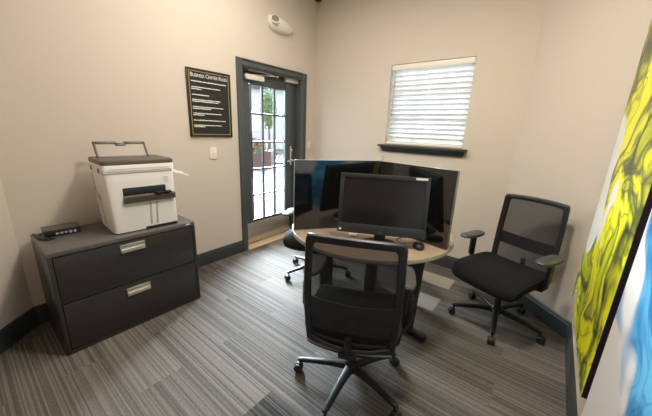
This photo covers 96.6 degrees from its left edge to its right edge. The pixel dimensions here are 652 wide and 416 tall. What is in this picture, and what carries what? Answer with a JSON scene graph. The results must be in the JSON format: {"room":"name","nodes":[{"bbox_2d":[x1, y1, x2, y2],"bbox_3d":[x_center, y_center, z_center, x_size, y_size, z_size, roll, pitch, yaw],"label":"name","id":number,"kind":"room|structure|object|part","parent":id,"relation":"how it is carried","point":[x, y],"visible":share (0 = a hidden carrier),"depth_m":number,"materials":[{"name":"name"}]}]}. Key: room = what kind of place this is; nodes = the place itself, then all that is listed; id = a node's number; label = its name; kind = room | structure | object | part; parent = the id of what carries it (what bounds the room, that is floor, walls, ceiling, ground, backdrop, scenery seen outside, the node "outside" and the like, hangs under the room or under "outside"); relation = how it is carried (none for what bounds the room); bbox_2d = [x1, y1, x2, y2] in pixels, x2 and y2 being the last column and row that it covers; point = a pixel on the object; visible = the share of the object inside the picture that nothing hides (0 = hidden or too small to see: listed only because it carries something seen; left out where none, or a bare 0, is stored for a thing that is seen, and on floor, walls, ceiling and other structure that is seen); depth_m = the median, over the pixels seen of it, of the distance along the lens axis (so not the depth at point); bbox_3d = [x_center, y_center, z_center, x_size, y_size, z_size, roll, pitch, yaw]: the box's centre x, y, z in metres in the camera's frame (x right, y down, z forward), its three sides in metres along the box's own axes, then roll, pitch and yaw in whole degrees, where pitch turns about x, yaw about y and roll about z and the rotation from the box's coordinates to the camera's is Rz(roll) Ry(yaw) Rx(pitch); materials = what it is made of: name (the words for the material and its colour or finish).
{"room":"business center office","nodes":[
{"label":"business center office","id":0,"kind":"room"},
{"bbox_2d":[0,178,32,329],"bbox_3d":[-1.990,-0.406,0.683,1.770,3.200,1.610,14,19,36],"label":"wall","id":1,"kind":"structure","parent":0,"point":[15,298],"depth_m":1.92,"materials":[{"name":"beige paint"}]},
{"bbox_2d":[0,307,38,354],"bbox_3d":[-1.978,1.083,1.034,0.014,0.145,2.277,0,15,-7],"label":"baseboard","id":2,"kind":"structure","parent":1,"relation":"attached to","point":[14,331],"depth_m":1.97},
{"bbox_2d":[0,0,317,306],"bbox_3d":[-1.155,-0.991,2.980,0.160,3.200,3.350,14,19,36],"label":"wall","id":3,"kind":"structure","parent":0,"point":[75,74],"depth_m":2.25,"materials":[{"name":"beige paint"}]},
{"bbox_2d":[34,240,242,323],"bbox_3d":[-1.558,0.622,2.810,0.014,0.145,1.807,14,19,36],"label":"baseboard","id":4,"kind":"structure","parent":3,"relation":"attached to","point":[217,254],"depth_m":3.17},
{"bbox_2d":[185,66,232,136],"bbox_3d":[-1.131,-1.013,2.851,0.020,0.612,0.456,14,19,36],"label":"wall sign","id":5,"kind":"object","parent":3,"relation":"attached to","point":[208,92],"visible":1,"depth_m":2.83,"materials":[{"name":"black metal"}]},
{"bbox_2d":[209,147,216,158],"bbox_3d":[-1.153,-0.561,2.975,0.010,0.122,0.078,14,19,36],"label":"light switch","id":6,"kind":"object","parent":3,"relation":"attached to","point":[213,150],"visible":1,"depth_m":2.97,"materials":[{"name":"beige plastic"}]},
{"bbox_2d":[235,56,306,251],"bbox_3d":[-0.686,-0.620,3.692,0.200,2.150,1.071,14,19,36],"label":"door","id":7,"kind":"structure","parent":3,"relation":"in","point":[258,232],"depth_m":3.68,"materials":[{"name":"paint"}]},
{"bbox_3d":[-0.714,-1.528,3.327,0.029,0.053,0.425,15,20,39],"label":"closer arm","id":8,"kind":"part","parent":7,"relation":"part of","materials":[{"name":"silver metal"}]},
{"bbox_3d":[-0.742,0.253,3.945,0.004,0.265,0.845,14,19,36],"label":"kick plate","id":9,"kind":"part","parent":7,"relation":"part of","materials":[{"name":"metal"}]},
{"bbox_3d":[-0.477,-0.716,3.986,0.006,0.260,0.055,14,19,36],"label":"lock plate","id":10,"kind":"part","parent":7,"relation":"part of","materials":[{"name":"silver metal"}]},
{"bbox_2d":[268,14,293,34],"bbox_3d":[-0.479,-2.074,3.304,0.110,0.164,0.388,14,19,36],"label":"emergency light","id":11,"kind":"object","parent":3,"relation":"attached to","point":[276,24],"visible":1,"depth_m":3.25,"materials":[{"name":"beige plastic"}]},
{"bbox_2d":[0,238,565,415],"bbox_3d":[-0.453,1.071,1.813,3.416,0.120,5.020,14,19,36],"label":"floor","id":12,"kind":"structure","parent":0,"point":[234,349],"depth_m":1.86,"materials":[{"name":"carpet"}]},
{"bbox_2d":[30,215,200,355],"bbox_3d":[-1.544,0.484,2.251,0.493,0.702,0.894,14,19,36],"label":"filing cabinet","id":13,"kind":"object","parent":12,"relation":"on","point":[99,284],"visible":0.98,"depth_m":2.00,"materials":[{"name":"metal"}]},
{"bbox_2d":[32,234,54,240],"bbox_3d":[-1.885,0.186,1.909,0.207,0.025,0.056,6,16,15],"label":"cable","id":14,"kind":"object","parent":13,"relation":"on","point":[39,235],"visible":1,"depth_m":1.89,"materials":[{"name":"black plastic"}]},
{"bbox_2d":[40,221,80,237],"bbox_3d":[-1.833,0.149,2.011,0.136,0.046,0.190,14,19,38],"label":"router","id":15,"kind":"object","parent":13,"relation":"on","point":[59,229],"visible":1,"depth_m":1.98,"materials":[{"name":"black plastic"}]},
{"bbox_3d":[-1.835,0.128,2.008,0.128,0.004,0.190,14,19,38],"label":"router lid","id":16,"kind":"part","parent":15,"relation":"part of","materials":[{"name":"black plastic"}]},
{"bbox_3d":[-1.539,0.327,2.210,0.471,0.305,0.844,14,19,36],"label":"drawer","id":17,"kind":"part","parent":13,"relation":"part of","materials":[{"name":"metal"}]},
{"bbox_3d":[-1.551,0.635,2.292,0.471,0.320,0.844,14,19,36],"label":"drawer","id":18,"kind":"part","parent":13,"relation":"part of","materials":[{"name":"metal"}]},
{"bbox_3d":[-1.350,0.271,2.037,0.016,0.058,0.153,14,19,36],"label":"drawer pull","id":19,"kind":"part","parent":13,"relation":"part of","materials":[{"name":"silver metal"}]},
{"bbox_2d":[88,141,187,233],"bbox_3d":[-1.378,-0.184,2.220,0.407,0.617,0.589,15,20,39],"label":"printer","id":20,"kind":"object","parent":13,"relation":"on","point":[134,192],"visible":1,"depth_m":2.06,"materials":[{"name":"plastic"}]},
{"bbox_2d":[92,141,148,157],"bbox_3d":[-1.513,-0.435,2.154,0.078,0.109,0.331,15,20,39],"label":"document tray","id":21,"kind":"object","parent":20,"relation":"on","point":[124,143],"depth_m":2.16,"materials":[{"name":"black plastic"}]},
{"bbox_3d":[-1.428,-0.357,2.134,0.369,0.029,0.451,15,20,39],"label":"scanner lid","id":22,"kind":"part","parent":20,"relation":"part of","materials":[{"name":"grey plastic"}]},
{"bbox_2d":[124,190,175,203],"bbox_3d":[-1.267,-0.083,2.107,0.063,0.070,0.332,14,19,36],"label":"tray","id":23,"kind":"object","parent":20,"relation":"on","point":[135,196],"depth_m":2.10,"materials":[{"name":"black plastic"}]},
{"bbox_3d":[-1.363,0.589,2.122,0.016,0.058,0.153,14,19,36],"label":"drawer pull","id":24,"kind":"part","parent":13,"relation":"part of","materials":[{"name":"silver metal"}]},
{"bbox_2d":[282,208,304,280],"bbox_3d":[-0.069,0.195,2.938,0.684,1.016,0.674,6,16,15],"label":"office chair","id":25,"kind":"object","parent":12,"relation":"on","point":[289,241],"visible":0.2,"depth_m":2.81,"materials":[{"name":"plastic"}]},
{"bbox_3d":[-0.275,0.167,2.980,0.208,0.247,0.056,6,15,13],"label":"armrest","id":26,"kind":"part","parent":25,"relation":"part of","materials":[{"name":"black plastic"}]},
{"bbox_2d":[283,228,304,250],"bbox_3d":[-0.101,0.281,2.889,0.527,0.122,0.517,6,16,15],"label":"seat cushion","id":27,"kind":"object","parent":25,"relation":"on","point":[289,241],"depth_m":2.71,"materials":[{"name":"black fabric"}]},
{"bbox_3d":[-0.251,0.605,2.944,0.295,0.056,0.052,-6,17,-29],"label":"leg","id":28,"kind":"part","parent":25,"relation":"part of","materials":[{"name":"plastic"}]},
{"bbox_3d":[-0.229,0.552,3.144,0.295,0.056,0.052,15,20,40],"label":"leg","id":29,"kind":"part","parent":25,"relation":"part of","materials":[{"name":"plastic"}]},
{"bbox_2d":[293,233,415,415],"bbox_3d":[0.144,0.554,1.632,0.665,1.016,0.684,6,15,12],"label":"office chair","id":30,"kind":"object","parent":12,"relation":"on","point":[354,289],"visible":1,"depth_m":1.35,"materials":[{"name":"fabric"}]},
{"bbox_3d":[-0.023,0.930,1.768,0.295,0.056,0.052,5,15,11],"label":"leg","id":31,"kind":"part","parent":30,"relation":"part of","materials":[{"name":"plastic"}]},
{"bbox_3d":[0.063,0.983,1.585,0.052,0.056,0.295,10,17,28],"label":"leg","id":32,"kind":"part","parent":30,"relation":"part of","materials":[{"name":"plastic"}]},
{"bbox_3d":[0.107,0.696,1.425,0.422,0.021,0.031,6,15,12],"label":"trim","id":33,"kind":"part","parent":30,"relation":"part of","materials":[{"name":"black plastic"}]},
{"bbox_2d":[305,312,402,346],"bbox_3d":[0.177,0.610,1.705,0.527,0.122,0.517,6,15,12],"label":"seat cushion","id":34,"kind":"object","parent":30,"relation":"on","point":[315,331],"depth_m":1.47,"materials":[{"name":"black fabric"}]},
{"bbox_3d":[0.120,0.431,1.364,0.470,0.641,0.103,6,15,12],"label":"frame","id":35,"kind":"part","parent":30,"relation":"part of","materials":[{"name":"black plastic"}]},
{"bbox_3d":[0.270,0.984,1.609,0.052,0.056,0.295,-11,20,-41],"label":"leg","id":36,"kind":"part","parent":30,"relation":"part of","materials":[{"name":"plastic"}]},
{"bbox_3d":[0.312,0.932,1.807,0.295,0.056,0.052,-5,17,-24],"label":"leg","id":37,"kind":"part","parent":30,"relation":"part of","materials":[{"name":"plastic"}]},
{"bbox_3d":[0.363,0.549,1.576,0.208,0.287,0.056,5,15,10],"label":"armrest","id":38,"kind":"part","parent":30,"relation":"part of","materials":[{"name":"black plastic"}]},
{"bbox_2d":[292,155,459,341],"bbox_3d":[0.342,0.258,2.305,1.218,1.254,1.218,14,19,36],"label":"round table","id":39,"kind":"object","parent":12,"relation":"on","point":[316,182],"visible":0.49,"depth_m":2.06,"materials":[{"name":"laminate"}]},
{"bbox_3d":[0.080,-0.096,2.158,0.634,0.508,0.018,-2,16,-15],"label":"divider panel","id":40,"kind":"part","parent":39,"relation":"part of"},
{"bbox_2d":[337,172,430,242],"bbox_3d":[0.361,0.019,1.877,0.566,0.456,0.182,5,15,11],"label":"computer monitor","id":41,"kind":"object","parent":39,"relation":"on","point":[380,206],"visible":0.82,"depth_m":1.87,"materials":[{"name":"black plastic"}]},
{"bbox_3d":[0.634,0.578,2.118,0.044,0.665,0.120,-11,20,-40],"label":"table leg","id":42,"kind":"part","parent":39,"relation":"part of","materials":[{"name":"metal"}]},
{"bbox_2d":[413,241,423,250],"bbox_3d":[0.604,0.239,1.898,0.072,0.040,0.116,5,15,9],"label":"computer mouse","id":43,"kind":"object","parent":39,"relation":"on","point":[417,245],"visible":1,"depth_m":1.86,"materials":[{"name":"plastic"}]},
{"bbox_3d":[0.598,-0.040,2.023,0.018,0.508,0.584,-11,20,-40],"label":"divider panel","id":44,"kind":"part","parent":39,"relation":"part of","materials":[{"name":"black plastic"}]},
{"bbox_2d":[448,193,569,344],"bbox_3d":[1.412,0.436,2.257,0.674,1.016,0.684,-6,17,-29],"label":"office chair","id":45,"kind":"object","parent":12,"relation":"on","point":[523,258],"visible":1,"depth_m":2.26,"materials":[{"name":"fabric"}]},
{"bbox_3d":[1.207,0.807,2.404,0.295,0.056,0.052,6,15,14],"label":"leg","id":46,"kind":"part","parent":45,"relation":"part of","materials":[{"name":"plastic"}]},
{"bbox_3d":[1.298,0.370,2.424,0.056,0.262,0.208,-7,18,-31],"label":"armrest","id":47,"kind":"part","parent":45,"relation":"part of","materials":[{"name":"black plastic"}]},
{"bbox_3d":[1.368,0.779,2.533,0.052,0.056,0.295,1,15,-4],"label":"leg","id":48,"kind":"part","parent":45,"relation":"part of","materials":[{"name":"plastic"}]},
{"bbox_3d":[1.283,0.861,2.217,0.052,0.056,0.295,11,18,31],"label":"leg","id":49,"kind":"part","parent":45,"relation":"part of","materials":[{"name":"plastic"}]},
{"bbox_2d":[452,252,545,301],"bbox_3d":[1.339,0.510,2.247,0.517,0.122,0.527,-6,17,-29],"label":"seat cushion","id":50,"kind":"object","parent":45,"relation":"on","point":[502,278],"depth_m":2.16,"materials":[{"name":"black fabric"}]},
{"bbox_3d":[1.544,0.815,2.426,0.295,0.056,0.052,-4,16,-21],"label":"leg","id":51,"kind":"part","parent":45,"relation":"part of","materials":[{"name":"plastic"}]},
{"bbox_3d":[1.491,0.865,2.231,0.052,0.056,0.295,-10,19,-38],"label":"leg","id":52,"kind":"part","parent":45,"relation":"part of","materials":[{"name":"plastic"}]},
{"bbox_3d":[1.601,0.232,2.320,0.103,0.641,0.470,-6,17,-29],"label":"frame","id":53,"kind":"part","parent":45,"relation":"part of","materials":[{"name":"black plastic"}]},
{"bbox_3d":[1.498,0.469,2.086,0.056,0.262,0.208,-5,17,-27],"label":"armrest","id":54,"kind":"part","parent":45,"relation":"part of","materials":[{"name":"black plastic"}]},
{"bbox_2d":[314,0,545,257],"bbox_3d":[0.898,-1.023,3.401,2.560,3.200,0.160,14,19,36],"label":"wall","id":55,"kind":"structure","parent":0,"point":[359,42],"depth_m":3.04,"materials":[{"name":"beige paint"}]},
{"bbox_2d":[377,82,472,156],"bbox_3d":[1.081,-1.074,3.163,0.992,0.955,0.190,14,19,36],"label":"window","id":56,"kind":"structure","parent":55,"relation":"in","point":[415,149],"depth_m":3.20,"materials":[{"name":"plastic"}]},
{"bbox_3d":[1.063,-0.652,3.275,0.992,0.082,0.185,14,19,36],"label":"sill","id":57,"kind":"part","parent":56,"relation":"part of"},
{"bbox_2d":[386,56,475,147],"bbox_3d":[1.091,-1.119,3.161,0.868,0.864,0.072,14,19,36],"label":"window blind","id":58,"kind":"object","parent":56,"relation":"attached to","point":[430,100],"visible":0.89,"depth_m":3.13,"materials":[{"name":"plastic"}]},
{"bbox_3d":[1.077,-0.715,3.272,0.866,0.026,0.052,14,19,36],"label":"rail","id":59,"kind":"part","parent":58,"relation":"part of","materials":[{"name":"white plastic"}]},
{"bbox_3d":[1.093,-1.104,3.168,0.603,0.782,0.065,14,19,36],"label":"ladder cord","id":60,"kind":"part","parent":58,"relation":"part of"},
{"bbox_3d":[1.109,-1.508,3.059,0.868,0.058,0.055,14,19,36],"label":"head rail","id":61,"kind":"part","parent":58,"relation":"part of","materials":[{"name":"white plastic"}]},
{"bbox_2d":[429,255,458,268],"bbox_3d":[0.747,0.457,3.760,2.460,0.145,0.014,14,19,36],"label":"baseboard","id":62,"kind":"structure","parent":55,"relation":"attached to","point":[447,261],"depth_m":3.29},
{"bbox_2d":[507,0,651,322],"bbox_3d":[1.942,-0.667,2.229,0.796,3.200,0.796,14,19,36],"label":"wall","id":63,"kind":"structure","parent":0,"point":[588,53],"depth_m":2.15,"materials":[{"name":"beige paint"}]},
{"bbox_2d":[516,293,570,338],"bbox_3d":[1.765,0.806,2.610,0.014,0.145,0.899,0,15,-7],"label":"baseboard","id":64,"kind":"structure","parent":63,"relation":"attached to","point":[552,319],"depth_m":2.37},
{"bbox_2d":[572,317,586,415],"bbox_3d":[0.694,-0.166,0.181,0.160,3.200,4.064,14,19,36],"label":"wall","id":65,"kind":"structure","parent":0,"point":[581,401],"depth_m":1.61,"materials":[{"name":"beige paint"}]},
{"bbox_2d":[565,323,577,415],"bbox_3d":[0.567,1.292,0.629,0.014,0.145,4.064,14,19,36],"label":"baseboard","id":66,"kind":"structure","parent":65,"relation":"attached to","point":[571,399],"depth_m":1.74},
{"bbox_2d":[572,19,651,398],"bbox_3d":[1.515,-0.417,1.373,0.045,2.370,1.115,14,19,36],"label":"canvas","id":67,"kind":"object","parent":65,"relation":"attached to","point":[624,207],"visible":0.8,"depth_m":1.36,"materials":[{"name":"yellow fabric"}]},
{"bbox_2d":[581,210,651,415],"bbox_3d":[0.763,0.014,0.507,0.045,2.370,1.085,14,19,36],"label":"canvas","id":68,"kind":"object","parent":65,"relation":"attached to","point":[622,382],"visible":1,"depth_m":0.89,"materials":[{"name":"blue"}]},
{"label":"outside","id":69,"kind":"structure","parent":0,"visible":0},
{"bbox_2d":[252,149,282,218],"bbox_3d":[-1.576,-2.596,15.362,44.000,0.120,44.000,14,19,36],"label":"ground","id":70,"kind":"structure","parent":69,"point":[257,174],"depth_m":7.03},
{"bbox_2d":[251,138,272,168],"bbox_3d":[-2.714,-2.130,11.098,1.360,1.108,0.970,2,15,-2],"label":"brick planter","id":71,"kind":"object","parent":70,"relation":"on","point":[257,149],"visible":0.48,"depth_m":10.76,"materials":[{"name":"red brick"}]},
{"bbox_2d":[249,85,282,148],"bbox_3d":[-4.305,-7.031,23.037,26.600,4.250,5.600,-1,15,-11],"label":"sky","id":72,"kind":"structure","parent":70,"relation":"on","point":[255,90],"depth_m":20.58,"materials":[{"name":"white"}]},
{"bbox_2d":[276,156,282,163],"bbox_3d":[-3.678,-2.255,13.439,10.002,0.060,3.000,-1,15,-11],"label":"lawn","id":73,"kind":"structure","parent":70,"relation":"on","point":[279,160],"depth_m":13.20,"materials":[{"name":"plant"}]},
{"bbox_2d":[258,89,276,149],"bbox_3d":[-2.433,-3.494,12.287,0.776,2.992,0.780,14,19,36],"label":"tree","id":74,"kind":"object","parent":73,"relation":"on","point":[267,100],"visible":0.8,"depth_m":12.01,"materials":[{"name":"green plant"}]}
]}

